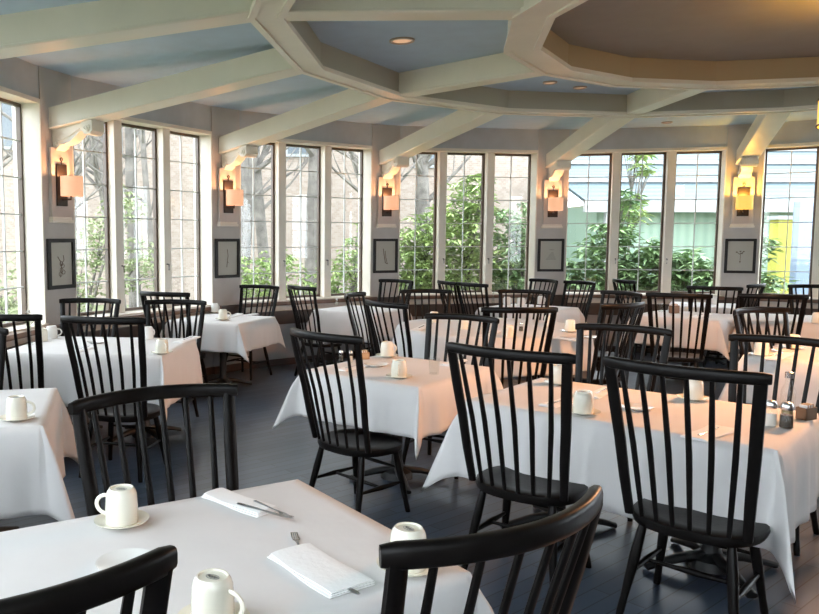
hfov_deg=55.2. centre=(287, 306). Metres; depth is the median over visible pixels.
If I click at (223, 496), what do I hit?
napkin
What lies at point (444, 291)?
dining chair
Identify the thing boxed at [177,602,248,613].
saucer
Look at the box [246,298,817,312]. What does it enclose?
wall
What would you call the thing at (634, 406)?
plate
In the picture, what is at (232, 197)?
wall sconce
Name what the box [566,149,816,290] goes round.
building
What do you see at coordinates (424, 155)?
bare tree
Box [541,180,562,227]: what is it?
trim
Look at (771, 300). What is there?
trim
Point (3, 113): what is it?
bare tree
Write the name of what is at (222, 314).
mug
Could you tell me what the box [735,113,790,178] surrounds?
beam
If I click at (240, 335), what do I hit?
tablecloth
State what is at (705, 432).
knife
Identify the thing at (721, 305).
tablecloth
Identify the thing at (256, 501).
fork
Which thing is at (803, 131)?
wall
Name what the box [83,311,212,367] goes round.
wall
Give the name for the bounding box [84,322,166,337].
trim
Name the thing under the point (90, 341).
plate
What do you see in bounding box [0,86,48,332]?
window
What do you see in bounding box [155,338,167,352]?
mug
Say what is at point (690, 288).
dining chair
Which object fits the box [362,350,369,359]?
caddy
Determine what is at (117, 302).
dining chair
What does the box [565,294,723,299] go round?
trim
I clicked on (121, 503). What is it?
mug
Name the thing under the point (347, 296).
dining chair
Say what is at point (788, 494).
tablecloth
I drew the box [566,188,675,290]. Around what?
leafy shrub
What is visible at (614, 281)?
dining chair
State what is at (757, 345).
mug
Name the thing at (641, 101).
beam
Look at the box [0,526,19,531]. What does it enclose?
dining table
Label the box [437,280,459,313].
dining chair
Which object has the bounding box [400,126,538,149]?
wall
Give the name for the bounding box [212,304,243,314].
trim
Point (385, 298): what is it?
trim
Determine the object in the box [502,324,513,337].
mug
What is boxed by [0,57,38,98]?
wall
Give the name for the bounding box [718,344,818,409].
tablecloth
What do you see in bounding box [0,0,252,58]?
beam
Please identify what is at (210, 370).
baseboard
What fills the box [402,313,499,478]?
dining chair
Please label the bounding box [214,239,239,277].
picture
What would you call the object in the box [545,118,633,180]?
trim
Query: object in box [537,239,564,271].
picture
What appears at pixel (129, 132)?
bare tree
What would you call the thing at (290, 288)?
dining chair
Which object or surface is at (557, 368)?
mug
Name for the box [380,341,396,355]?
mug
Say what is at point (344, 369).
napkin
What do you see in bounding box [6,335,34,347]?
wall
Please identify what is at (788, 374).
oil bottle
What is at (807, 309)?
trim
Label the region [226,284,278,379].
dining chair
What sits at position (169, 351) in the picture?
saucer
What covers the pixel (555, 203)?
wall sconce
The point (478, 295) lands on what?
trim
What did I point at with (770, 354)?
saucer
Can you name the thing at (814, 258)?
window
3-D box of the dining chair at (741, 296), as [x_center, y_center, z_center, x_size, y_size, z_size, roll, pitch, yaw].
[4.907,0.405,7.856,0.628,1.109,0.624,2,6,24]
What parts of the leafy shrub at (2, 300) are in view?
stem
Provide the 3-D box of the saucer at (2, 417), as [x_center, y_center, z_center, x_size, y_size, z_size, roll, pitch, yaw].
[-1.321,0.543,3.753,0.169,0.018,0.169,0,5,0]
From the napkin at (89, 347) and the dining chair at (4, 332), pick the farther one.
the napkin at (89, 347)
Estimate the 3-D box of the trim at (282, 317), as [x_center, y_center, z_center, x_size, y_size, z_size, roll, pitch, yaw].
[0.292,0.115,10.221,2.135,0.170,0.075,-3,6,-33]
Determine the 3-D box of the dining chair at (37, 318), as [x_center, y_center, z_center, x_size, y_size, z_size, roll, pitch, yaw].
[-1.972,0.590,5.618,0.644,1.137,0.639,1,5,7]
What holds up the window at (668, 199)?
in the wall at (736, 133)
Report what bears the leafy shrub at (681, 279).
on the ground
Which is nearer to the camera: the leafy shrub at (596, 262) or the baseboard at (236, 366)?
the baseboard at (236, 366)
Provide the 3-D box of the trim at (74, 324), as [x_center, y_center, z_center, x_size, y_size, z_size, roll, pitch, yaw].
[-2.158,0.305,7.432,0.075,0.285,0.478,2,6,23]
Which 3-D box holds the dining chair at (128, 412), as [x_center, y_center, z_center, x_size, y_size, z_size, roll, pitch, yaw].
[-1.186,0.609,5.372,0.647,1.142,0.642,1,5,14]
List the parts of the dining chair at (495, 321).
leg, post, leg, crest rail, post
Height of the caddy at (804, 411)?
0.076 m
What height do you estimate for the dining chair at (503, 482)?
1.159 m
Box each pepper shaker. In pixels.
[339,350,342,360]
[519,322,522,330]
[779,401,793,428]
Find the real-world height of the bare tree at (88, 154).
8.845 m
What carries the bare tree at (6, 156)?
on the ground
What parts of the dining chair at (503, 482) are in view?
post, leg, leg, crest rail, seat, leg, post, leg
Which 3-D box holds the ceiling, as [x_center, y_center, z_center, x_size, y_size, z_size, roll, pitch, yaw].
[3.743,-2.044,4.652,13.638,0.132,13.638,0,5,0]
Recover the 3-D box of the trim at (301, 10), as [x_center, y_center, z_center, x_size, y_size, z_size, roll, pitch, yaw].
[0.683,-1.893,4.717,1.480,0.215,0.189,0,5,1]
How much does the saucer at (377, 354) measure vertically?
0.018 m
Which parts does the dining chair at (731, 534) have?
post, leg, leg, crest rail, seat, leg, post, leg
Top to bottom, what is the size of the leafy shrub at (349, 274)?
2.212 m
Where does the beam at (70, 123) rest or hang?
attached to the wall at (54, 86)
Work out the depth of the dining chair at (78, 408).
2.69 m
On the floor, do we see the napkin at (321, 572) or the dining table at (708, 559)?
the dining table at (708, 559)
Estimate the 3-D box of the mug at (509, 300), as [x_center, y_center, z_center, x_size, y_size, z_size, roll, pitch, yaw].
[2.940,-0.082,10.270,0.099,0.110,0.127,3,6,29]
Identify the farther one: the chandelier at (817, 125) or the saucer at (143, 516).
the chandelier at (817, 125)
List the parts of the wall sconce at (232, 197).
plate, lamp shade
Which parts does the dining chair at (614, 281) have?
crest rail, leg, post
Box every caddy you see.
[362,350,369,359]
[669,304,679,312]
[795,403,816,420]
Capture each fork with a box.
[254,500,293,517]
[291,532,299,544]
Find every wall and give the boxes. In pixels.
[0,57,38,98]
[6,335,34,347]
[38,66,75,324]
[71,76,210,130]
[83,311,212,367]
[211,106,240,366]
[239,110,371,145]
[244,322,368,360]
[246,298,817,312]
[371,124,399,296]
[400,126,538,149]
[535,129,569,294]
[569,125,728,149]
[586,315,678,347]
[720,124,763,296]
[767,216,792,293]
[769,119,818,144]
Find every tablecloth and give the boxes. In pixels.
[0,388,78,521]
[0,479,493,613]
[3,336,202,419]
[160,313,285,361]
[272,355,502,459]
[301,305,412,346]
[392,318,593,378]
[421,378,818,603]
[475,303,586,323]
[619,310,734,359]
[668,302,735,313]
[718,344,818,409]
[722,313,818,356]
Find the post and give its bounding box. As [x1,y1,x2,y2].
[788,201,813,293]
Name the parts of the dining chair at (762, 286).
leg, post, crest rail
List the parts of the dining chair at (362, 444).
post, leg, crest rail, leg, seat, leg, post, leg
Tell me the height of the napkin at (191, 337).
0.011 m
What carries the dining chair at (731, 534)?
on the floor
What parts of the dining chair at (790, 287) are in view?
post, crest rail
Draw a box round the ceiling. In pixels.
[0,0,818,129]
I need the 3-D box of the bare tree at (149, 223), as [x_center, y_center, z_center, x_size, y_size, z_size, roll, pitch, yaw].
[-2.409,-3.269,13.346,3.436,7.867,3.073,-3,6,-33]
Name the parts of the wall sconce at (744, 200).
plate, lamp shade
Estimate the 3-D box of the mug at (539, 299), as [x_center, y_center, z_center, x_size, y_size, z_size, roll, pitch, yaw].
[3.446,-0.096,10.427,0.099,0.110,0.127,3,6,29]
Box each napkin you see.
[75,346,93,351]
[173,336,199,342]
[201,488,278,517]
[228,313,242,317]
[267,543,375,598]
[338,365,368,371]
[410,324,425,330]
[440,359,467,365]
[539,398,572,407]
[553,337,575,340]
[592,387,619,398]
[680,425,733,441]
[687,313,711,317]
[765,350,793,359]
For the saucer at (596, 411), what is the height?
0.018 m
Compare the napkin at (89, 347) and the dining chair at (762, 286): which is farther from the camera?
the dining chair at (762, 286)
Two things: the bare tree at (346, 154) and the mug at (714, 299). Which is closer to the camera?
the mug at (714, 299)
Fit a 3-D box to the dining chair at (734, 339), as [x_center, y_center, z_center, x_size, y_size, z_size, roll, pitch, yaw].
[2.708,0.729,4.318,0.612,1.089,0.617,-5,7,-44]
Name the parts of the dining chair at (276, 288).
post, leg, leg, crest rail, leg, post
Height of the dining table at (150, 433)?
0.757 m
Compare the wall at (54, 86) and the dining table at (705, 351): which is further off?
the dining table at (705, 351)
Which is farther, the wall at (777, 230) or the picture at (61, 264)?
the wall at (777, 230)
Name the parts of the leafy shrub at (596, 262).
stem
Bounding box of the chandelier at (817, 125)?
[815,99,818,128]
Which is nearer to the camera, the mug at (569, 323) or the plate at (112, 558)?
the plate at (112, 558)
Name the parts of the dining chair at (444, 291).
post, crest rail, post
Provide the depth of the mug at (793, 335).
6.12 m
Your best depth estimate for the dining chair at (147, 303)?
7.15 m
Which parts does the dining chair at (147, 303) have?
post, crest rail, leg, leg, post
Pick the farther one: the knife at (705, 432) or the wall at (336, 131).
the wall at (336, 131)
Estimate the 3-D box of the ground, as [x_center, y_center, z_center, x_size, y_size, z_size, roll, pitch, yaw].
[0.000,0.270,20.103,120.000,0.400,100.000,0,5,0]
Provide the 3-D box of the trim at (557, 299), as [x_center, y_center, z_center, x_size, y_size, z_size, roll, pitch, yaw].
[3.850,-0.038,11.288,0.478,0.285,0.075,0,5,1]
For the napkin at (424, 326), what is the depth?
7.49 m
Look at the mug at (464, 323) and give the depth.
7.49 m
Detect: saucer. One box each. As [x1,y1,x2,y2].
[0,413,34,421]
[94,510,149,528]
[151,350,172,354]
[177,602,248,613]
[376,353,397,357]
[376,556,439,576]
[386,373,411,378]
[572,408,600,415]
[676,394,708,400]
[748,352,773,356]
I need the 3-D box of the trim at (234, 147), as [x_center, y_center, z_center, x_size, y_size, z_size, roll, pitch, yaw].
[0.121,-1.947,8.421,0.234,0.737,2.523,-5,7,-44]
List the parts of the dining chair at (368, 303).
post, crest rail, post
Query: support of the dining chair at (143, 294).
on the floor
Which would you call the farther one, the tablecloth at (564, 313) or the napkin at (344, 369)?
the tablecloth at (564, 313)
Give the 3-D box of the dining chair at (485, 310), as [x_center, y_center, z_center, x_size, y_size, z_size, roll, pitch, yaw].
[1.849,0.534,6.347,0.634,1.119,0.629,0,5,0]
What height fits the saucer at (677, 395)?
0.018 m
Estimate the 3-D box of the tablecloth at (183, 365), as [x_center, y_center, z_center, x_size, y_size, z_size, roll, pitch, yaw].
[-1.536,0.590,6.421,1.437,0.547,1.369,1,5,7]
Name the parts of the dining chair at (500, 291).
post, crest rail, post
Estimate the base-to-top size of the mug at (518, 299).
0.110 m
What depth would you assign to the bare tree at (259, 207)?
16.65 m
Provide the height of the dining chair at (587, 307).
1.099 m
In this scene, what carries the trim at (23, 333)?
attached to the wall at (22, 340)
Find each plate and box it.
[87,340,103,343]
[95,548,150,570]
[364,362,387,366]
[584,335,596,338]
[621,403,653,410]
[771,348,794,351]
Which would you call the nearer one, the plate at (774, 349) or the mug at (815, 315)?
the plate at (774, 349)
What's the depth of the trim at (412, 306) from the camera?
11.01 m
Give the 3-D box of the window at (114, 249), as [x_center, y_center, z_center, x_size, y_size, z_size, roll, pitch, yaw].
[-1.614,-0.967,8.473,0.325,2.125,2.115,4,6,35]
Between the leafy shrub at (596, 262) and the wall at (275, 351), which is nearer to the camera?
the wall at (275, 351)
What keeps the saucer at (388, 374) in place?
on the tablecloth at (419, 406)
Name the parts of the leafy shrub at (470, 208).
stem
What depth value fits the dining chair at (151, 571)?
1.20 m
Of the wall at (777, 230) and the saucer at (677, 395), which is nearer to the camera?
the saucer at (677, 395)
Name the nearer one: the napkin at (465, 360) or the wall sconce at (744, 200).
the napkin at (465, 360)
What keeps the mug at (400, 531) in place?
on the saucer at (424, 573)
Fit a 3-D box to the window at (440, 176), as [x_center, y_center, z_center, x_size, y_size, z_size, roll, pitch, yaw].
[2.579,-1.206,11.163,2.115,2.125,0.325,-1,5,-10]
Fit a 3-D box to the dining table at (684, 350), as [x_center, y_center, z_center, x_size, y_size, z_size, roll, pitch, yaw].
[4.646,0.478,8.958,0.892,0.757,0.892,5,7,45]
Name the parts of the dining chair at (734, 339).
post, crest rail, leg, leg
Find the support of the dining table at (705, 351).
on the floor
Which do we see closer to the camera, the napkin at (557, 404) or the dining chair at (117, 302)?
the napkin at (557, 404)
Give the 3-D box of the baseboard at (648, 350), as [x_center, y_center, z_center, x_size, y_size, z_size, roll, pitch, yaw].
[5.094,0.618,11.158,2.095,0.088,0.040,1,5,12]
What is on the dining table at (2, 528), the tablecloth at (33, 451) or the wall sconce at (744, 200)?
the tablecloth at (33, 451)
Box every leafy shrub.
[0,252,17,322]
[75,184,172,312]
[241,249,314,297]
[302,223,357,293]
[399,204,467,290]
[413,173,517,289]
[473,202,582,289]
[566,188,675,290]
[628,236,713,291]
[693,237,802,292]
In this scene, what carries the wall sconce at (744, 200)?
attached to the wall at (736, 133)
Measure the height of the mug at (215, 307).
0.110 m
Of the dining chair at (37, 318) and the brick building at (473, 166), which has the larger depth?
the brick building at (473, 166)
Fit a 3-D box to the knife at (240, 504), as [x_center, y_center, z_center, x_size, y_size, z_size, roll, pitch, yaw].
[-0.074,0.651,2.454,0.228,0.006,0.017,4,6,37]
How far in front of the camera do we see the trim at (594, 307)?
11.17 m
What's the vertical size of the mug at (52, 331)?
0.110 m
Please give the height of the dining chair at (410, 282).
1.109 m
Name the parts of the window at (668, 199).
sash, sash, sash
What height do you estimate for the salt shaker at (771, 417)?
0.125 m
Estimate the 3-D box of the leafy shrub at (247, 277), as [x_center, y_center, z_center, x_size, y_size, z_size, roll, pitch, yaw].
[-0.448,-0.050,11.950,1.836,1.703,1.165,0,5,-4]
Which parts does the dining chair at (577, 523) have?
post, crest rail, post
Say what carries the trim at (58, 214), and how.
attached to the wall at (54, 86)
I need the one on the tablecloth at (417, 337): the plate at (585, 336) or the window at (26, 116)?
the plate at (585, 336)
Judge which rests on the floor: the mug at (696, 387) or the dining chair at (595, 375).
the dining chair at (595, 375)
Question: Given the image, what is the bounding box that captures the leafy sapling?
[621,155,658,261]
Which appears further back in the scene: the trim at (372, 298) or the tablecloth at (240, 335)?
the trim at (372, 298)
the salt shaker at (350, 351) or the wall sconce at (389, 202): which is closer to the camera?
the salt shaker at (350, 351)
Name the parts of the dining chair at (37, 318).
crest rail, post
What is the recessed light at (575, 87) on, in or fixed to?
in the ceiling
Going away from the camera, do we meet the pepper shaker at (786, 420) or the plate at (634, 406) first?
the pepper shaker at (786, 420)
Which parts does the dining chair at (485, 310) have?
post, seat, crest rail, post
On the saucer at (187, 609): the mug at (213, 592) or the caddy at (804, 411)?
the mug at (213, 592)
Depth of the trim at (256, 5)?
7.21 m
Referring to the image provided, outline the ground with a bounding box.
[2,305,128,322]
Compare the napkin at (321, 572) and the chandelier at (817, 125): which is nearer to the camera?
the napkin at (321, 572)
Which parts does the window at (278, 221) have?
sash, sash, sash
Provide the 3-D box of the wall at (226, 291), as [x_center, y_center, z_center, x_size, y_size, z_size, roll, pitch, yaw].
[-0.848,-0.807,9.528,0.442,3.220,0.292,-5,7,-44]
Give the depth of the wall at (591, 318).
11.22 m
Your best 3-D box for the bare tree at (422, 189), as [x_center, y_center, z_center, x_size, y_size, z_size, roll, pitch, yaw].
[3.364,-4.446,17.764,3.716,9.416,2.923,1,5,9]
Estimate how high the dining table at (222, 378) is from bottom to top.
0.757 m
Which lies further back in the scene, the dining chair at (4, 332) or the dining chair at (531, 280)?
the dining chair at (531, 280)
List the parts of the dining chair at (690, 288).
post, crest rail, post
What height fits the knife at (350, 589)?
0.006 m
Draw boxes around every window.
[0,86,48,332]
[72,117,212,316]
[240,138,371,302]
[397,148,537,295]
[565,147,727,295]
[756,142,818,298]
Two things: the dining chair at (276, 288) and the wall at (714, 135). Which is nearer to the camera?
the dining chair at (276, 288)
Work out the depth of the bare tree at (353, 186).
16.94 m
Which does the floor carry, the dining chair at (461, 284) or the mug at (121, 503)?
the dining chair at (461, 284)
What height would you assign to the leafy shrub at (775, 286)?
1.910 m
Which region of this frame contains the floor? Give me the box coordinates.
[0,352,818,613]
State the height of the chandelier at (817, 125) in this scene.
0.845 m
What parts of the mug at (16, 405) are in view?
handle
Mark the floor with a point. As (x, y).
(287, 451)
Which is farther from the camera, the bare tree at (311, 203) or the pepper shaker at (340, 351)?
the bare tree at (311, 203)
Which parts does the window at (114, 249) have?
sash, sash, sash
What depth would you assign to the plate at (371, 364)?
5.37 m
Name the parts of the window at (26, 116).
sash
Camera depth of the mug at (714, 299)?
10.37 m
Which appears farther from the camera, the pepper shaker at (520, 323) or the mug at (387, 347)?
the pepper shaker at (520, 323)
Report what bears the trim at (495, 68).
attached to the ceiling
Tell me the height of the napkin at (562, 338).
0.011 m
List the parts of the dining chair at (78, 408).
post, crest rail, post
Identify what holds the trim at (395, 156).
attached to the wall at (383, 136)
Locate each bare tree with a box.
[0,108,12,170]
[2,111,101,311]
[2,116,130,209]
[73,128,174,289]
[73,131,151,307]
[80,127,141,306]
[188,138,299,296]
[241,145,288,282]
[254,145,308,295]
[303,148,316,294]
[305,150,358,290]
[342,151,401,288]
[348,153,425,186]
[412,154,471,288]
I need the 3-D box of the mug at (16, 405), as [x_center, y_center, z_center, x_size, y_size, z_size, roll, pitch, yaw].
[-1.308,0.491,3.743,0.127,0.110,0.099,2,6,25]
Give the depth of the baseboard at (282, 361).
10.07 m
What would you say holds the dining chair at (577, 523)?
on the floor
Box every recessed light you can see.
[389,37,414,44]
[543,81,556,84]
[573,86,586,89]
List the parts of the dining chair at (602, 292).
post, seat, crest rail, post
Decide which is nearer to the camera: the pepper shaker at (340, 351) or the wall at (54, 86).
the pepper shaker at (340, 351)
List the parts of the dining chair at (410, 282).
post, crest rail, post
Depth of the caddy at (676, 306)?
9.13 m
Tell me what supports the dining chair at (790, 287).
on the floor
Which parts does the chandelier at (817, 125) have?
lamp shade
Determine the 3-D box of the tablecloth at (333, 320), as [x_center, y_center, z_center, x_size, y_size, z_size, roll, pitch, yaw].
[0.972,0.258,9.652,1.101,0.459,1.198,4,6,38]
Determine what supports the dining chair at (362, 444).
on the floor
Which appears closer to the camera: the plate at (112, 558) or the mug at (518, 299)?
the plate at (112, 558)
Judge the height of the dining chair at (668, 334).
1.099 m
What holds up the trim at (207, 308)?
attached to the wall at (98, 327)
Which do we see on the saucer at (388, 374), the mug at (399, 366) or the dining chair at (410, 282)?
the mug at (399, 366)
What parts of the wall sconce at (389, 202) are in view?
plate, lamp shade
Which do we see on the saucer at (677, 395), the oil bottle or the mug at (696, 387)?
the mug at (696, 387)
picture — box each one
[46,239,75,289]
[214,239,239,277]
[373,239,397,272]
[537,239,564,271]
[724,239,756,272]
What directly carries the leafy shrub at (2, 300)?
on the ground
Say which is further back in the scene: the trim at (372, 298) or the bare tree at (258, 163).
the bare tree at (258, 163)
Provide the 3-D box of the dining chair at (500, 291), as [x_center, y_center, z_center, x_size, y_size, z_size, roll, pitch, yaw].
[2.576,0.359,8.534,0.612,1.079,0.607,2,6,26]
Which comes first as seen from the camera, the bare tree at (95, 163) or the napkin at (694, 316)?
the napkin at (694, 316)
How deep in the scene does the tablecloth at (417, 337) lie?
7.11 m
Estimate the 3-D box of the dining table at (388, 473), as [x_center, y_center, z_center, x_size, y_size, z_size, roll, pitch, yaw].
[0.752,0.807,5.262,0.892,0.757,0.942,4,7,41]
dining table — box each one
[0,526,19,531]
[66,407,181,441]
[203,352,251,384]
[351,435,429,493]
[500,505,778,598]
[681,348,689,365]
[699,350,725,364]
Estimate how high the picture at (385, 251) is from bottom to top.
0.480 m
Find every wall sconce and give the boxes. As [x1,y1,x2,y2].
[55,157,83,205]
[223,175,243,212]
[382,183,398,215]
[547,186,563,216]
[735,183,753,215]
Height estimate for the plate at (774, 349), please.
0.016 m
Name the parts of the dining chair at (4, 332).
crest rail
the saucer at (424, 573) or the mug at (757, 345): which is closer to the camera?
the saucer at (424, 573)
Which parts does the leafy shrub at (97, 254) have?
stem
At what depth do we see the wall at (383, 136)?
10.71 m
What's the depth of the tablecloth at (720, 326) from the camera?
8.50 m
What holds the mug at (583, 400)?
on the saucer at (596, 411)
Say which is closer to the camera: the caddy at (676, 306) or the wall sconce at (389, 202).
the caddy at (676, 306)
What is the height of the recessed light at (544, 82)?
0.017 m
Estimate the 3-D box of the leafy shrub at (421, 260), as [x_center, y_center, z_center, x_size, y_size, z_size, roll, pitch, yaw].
[2.170,-0.502,12.908,1.686,2.428,1.399,0,5,-4]
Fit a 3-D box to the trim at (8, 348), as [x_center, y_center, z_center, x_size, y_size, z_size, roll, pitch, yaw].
[-2.484,0.470,6.228,0.075,0.170,2.135,1,5,12]
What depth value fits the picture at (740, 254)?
10.70 m
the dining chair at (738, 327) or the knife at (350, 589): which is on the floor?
the dining chair at (738, 327)
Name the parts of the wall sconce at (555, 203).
plate, lamp shade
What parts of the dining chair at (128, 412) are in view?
post, leg, crest rail, leg, seat, leg, post, leg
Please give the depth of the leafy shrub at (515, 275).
12.94 m
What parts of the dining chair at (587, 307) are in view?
post, crest rail, post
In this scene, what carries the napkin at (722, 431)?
on the tablecloth at (788, 494)
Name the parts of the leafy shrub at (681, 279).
stem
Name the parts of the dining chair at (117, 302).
post, crest rail, post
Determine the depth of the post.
15.37 m
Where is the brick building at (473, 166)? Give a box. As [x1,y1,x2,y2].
[0,103,527,304]
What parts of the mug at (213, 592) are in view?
handle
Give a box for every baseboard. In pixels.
[201,367,213,375]
[213,363,240,373]
[244,350,368,368]
[599,345,716,354]
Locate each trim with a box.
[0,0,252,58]
[6,324,58,341]
[7,341,34,349]
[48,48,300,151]
[48,147,73,222]
[57,323,82,336]
[82,305,221,325]
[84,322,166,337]
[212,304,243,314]
[217,168,238,225]
[218,89,391,169]
[242,296,376,307]
[246,308,322,323]
[248,0,817,117]
[276,0,817,115]
[278,0,523,20]
[374,297,400,302]
[376,177,396,227]
[379,110,501,178]
[397,294,539,299]
[399,53,541,96]
[410,302,533,315]
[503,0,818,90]
[507,0,818,87]
[533,295,566,306]
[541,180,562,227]
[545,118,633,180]
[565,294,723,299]
[567,302,668,314]
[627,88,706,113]
[719,297,754,306]
[729,177,754,227]
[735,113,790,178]
[754,299,817,302]
[760,306,817,314]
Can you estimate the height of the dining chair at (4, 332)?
1.109 m
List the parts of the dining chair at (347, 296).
post, crest rail, post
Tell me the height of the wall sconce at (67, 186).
0.456 m
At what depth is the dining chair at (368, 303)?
6.65 m
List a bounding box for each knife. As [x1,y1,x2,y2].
[237,503,292,518]
[347,587,359,594]
[698,427,718,435]
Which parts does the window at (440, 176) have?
sash, sash, sash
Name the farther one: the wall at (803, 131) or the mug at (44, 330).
the wall at (803, 131)
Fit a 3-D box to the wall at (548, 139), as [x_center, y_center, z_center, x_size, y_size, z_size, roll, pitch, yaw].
[3.853,-1.246,11.352,0.443,2.670,0.299,0,5,0]
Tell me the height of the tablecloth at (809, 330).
0.429 m
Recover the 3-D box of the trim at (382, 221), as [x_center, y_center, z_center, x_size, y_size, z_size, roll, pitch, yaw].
[1.381,-1.454,10.710,0.300,0.700,0.058,-2,5,-21]
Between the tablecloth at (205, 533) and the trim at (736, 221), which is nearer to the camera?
the tablecloth at (205, 533)
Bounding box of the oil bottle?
[781,371,793,414]
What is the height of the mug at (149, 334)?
0.110 m
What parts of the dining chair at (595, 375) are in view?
seat, post, crest rail, post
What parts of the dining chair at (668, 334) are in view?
post, crest rail, post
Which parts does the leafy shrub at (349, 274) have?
stem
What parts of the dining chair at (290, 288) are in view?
post, leg, crest rail, leg, post, seat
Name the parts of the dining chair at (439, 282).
crest rail, post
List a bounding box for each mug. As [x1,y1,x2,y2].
[6,395,35,419]
[42,328,47,341]
[46,325,61,338]
[95,484,137,526]
[145,326,154,339]
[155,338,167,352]
[191,568,245,613]
[211,303,219,311]
[218,309,230,318]
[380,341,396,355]
[390,522,426,573]
[391,359,406,377]
[458,320,467,329]
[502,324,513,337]
[503,297,511,304]
[517,297,525,305]
[537,296,545,303]
[553,364,561,383]
[565,319,575,330]
[572,390,593,413]
[683,380,703,399]
[711,296,716,303]
[753,342,768,354]
[790,334,800,347]
[811,312,818,322]
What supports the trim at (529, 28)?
attached to the ceiling
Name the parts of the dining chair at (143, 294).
post, crest rail, post, seat, leg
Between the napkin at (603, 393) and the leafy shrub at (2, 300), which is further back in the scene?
the leafy shrub at (2, 300)
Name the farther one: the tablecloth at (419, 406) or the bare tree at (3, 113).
the bare tree at (3, 113)
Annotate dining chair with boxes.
[0,314,43,389]
[0,328,8,389]
[0,545,177,613]
[59,298,120,336]
[60,315,164,482]
[68,383,238,515]
[140,291,207,399]
[144,299,206,426]
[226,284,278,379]
[287,285,343,375]
[290,327,409,512]
[344,292,374,356]
[365,279,412,348]
[365,299,412,357]
[379,485,602,613]
[400,289,451,320]
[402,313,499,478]
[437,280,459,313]
[446,342,591,585]
[456,282,489,315]
[481,307,557,388]
[498,289,551,379]
[526,278,557,305]
[561,280,595,322]
[573,301,644,387]
[575,323,673,521]
[594,290,642,387]
[602,356,772,613]
[612,278,661,359]
[646,292,712,391]
[687,286,743,369]
[703,283,765,366]
[728,334,818,555]
[733,307,791,356]
[738,293,808,359]
[787,284,818,314]
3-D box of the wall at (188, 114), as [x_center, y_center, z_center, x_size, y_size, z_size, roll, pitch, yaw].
[-1.611,-2.170,8.364,0.250,0.300,2.215,4,6,35]
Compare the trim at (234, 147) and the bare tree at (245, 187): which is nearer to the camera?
the trim at (234, 147)
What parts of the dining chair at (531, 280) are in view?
post, crest rail, post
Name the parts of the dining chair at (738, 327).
post, crest rail, post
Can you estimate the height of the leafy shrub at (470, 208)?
2.947 m
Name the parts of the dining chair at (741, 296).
post, crest rail, post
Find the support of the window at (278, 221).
in the wall at (226, 291)
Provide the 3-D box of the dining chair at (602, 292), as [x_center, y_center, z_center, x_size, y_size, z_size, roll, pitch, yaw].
[3.394,0.380,8.246,0.612,1.089,0.617,-2,5,-20]
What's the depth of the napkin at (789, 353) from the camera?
5.76 m
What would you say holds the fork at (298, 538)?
on the napkin at (321, 572)
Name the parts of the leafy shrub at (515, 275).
stem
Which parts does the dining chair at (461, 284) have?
post, crest rail, post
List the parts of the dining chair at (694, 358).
post, leg, seat, crest rail, post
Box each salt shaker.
[349,350,352,361]
[765,400,777,426]
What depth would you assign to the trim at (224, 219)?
9.31 m
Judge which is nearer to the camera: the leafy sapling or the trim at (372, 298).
the trim at (372, 298)
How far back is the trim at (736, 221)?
10.63 m
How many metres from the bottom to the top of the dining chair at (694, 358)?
1.109 m
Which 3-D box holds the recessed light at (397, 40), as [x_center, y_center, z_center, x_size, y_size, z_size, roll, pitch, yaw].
[0.909,-2.111,6.096,0.200,0.017,0.200,0,5,0]
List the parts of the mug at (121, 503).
handle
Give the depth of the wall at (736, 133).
10.67 m
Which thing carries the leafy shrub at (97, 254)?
on the ground
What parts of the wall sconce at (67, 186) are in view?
plate, lamp shade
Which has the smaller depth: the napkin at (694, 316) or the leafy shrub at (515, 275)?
the napkin at (694, 316)
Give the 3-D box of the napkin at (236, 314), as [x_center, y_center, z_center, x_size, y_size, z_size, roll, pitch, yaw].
[-0.617,0.096,8.808,0.098,0.011,0.472,1,5,14]

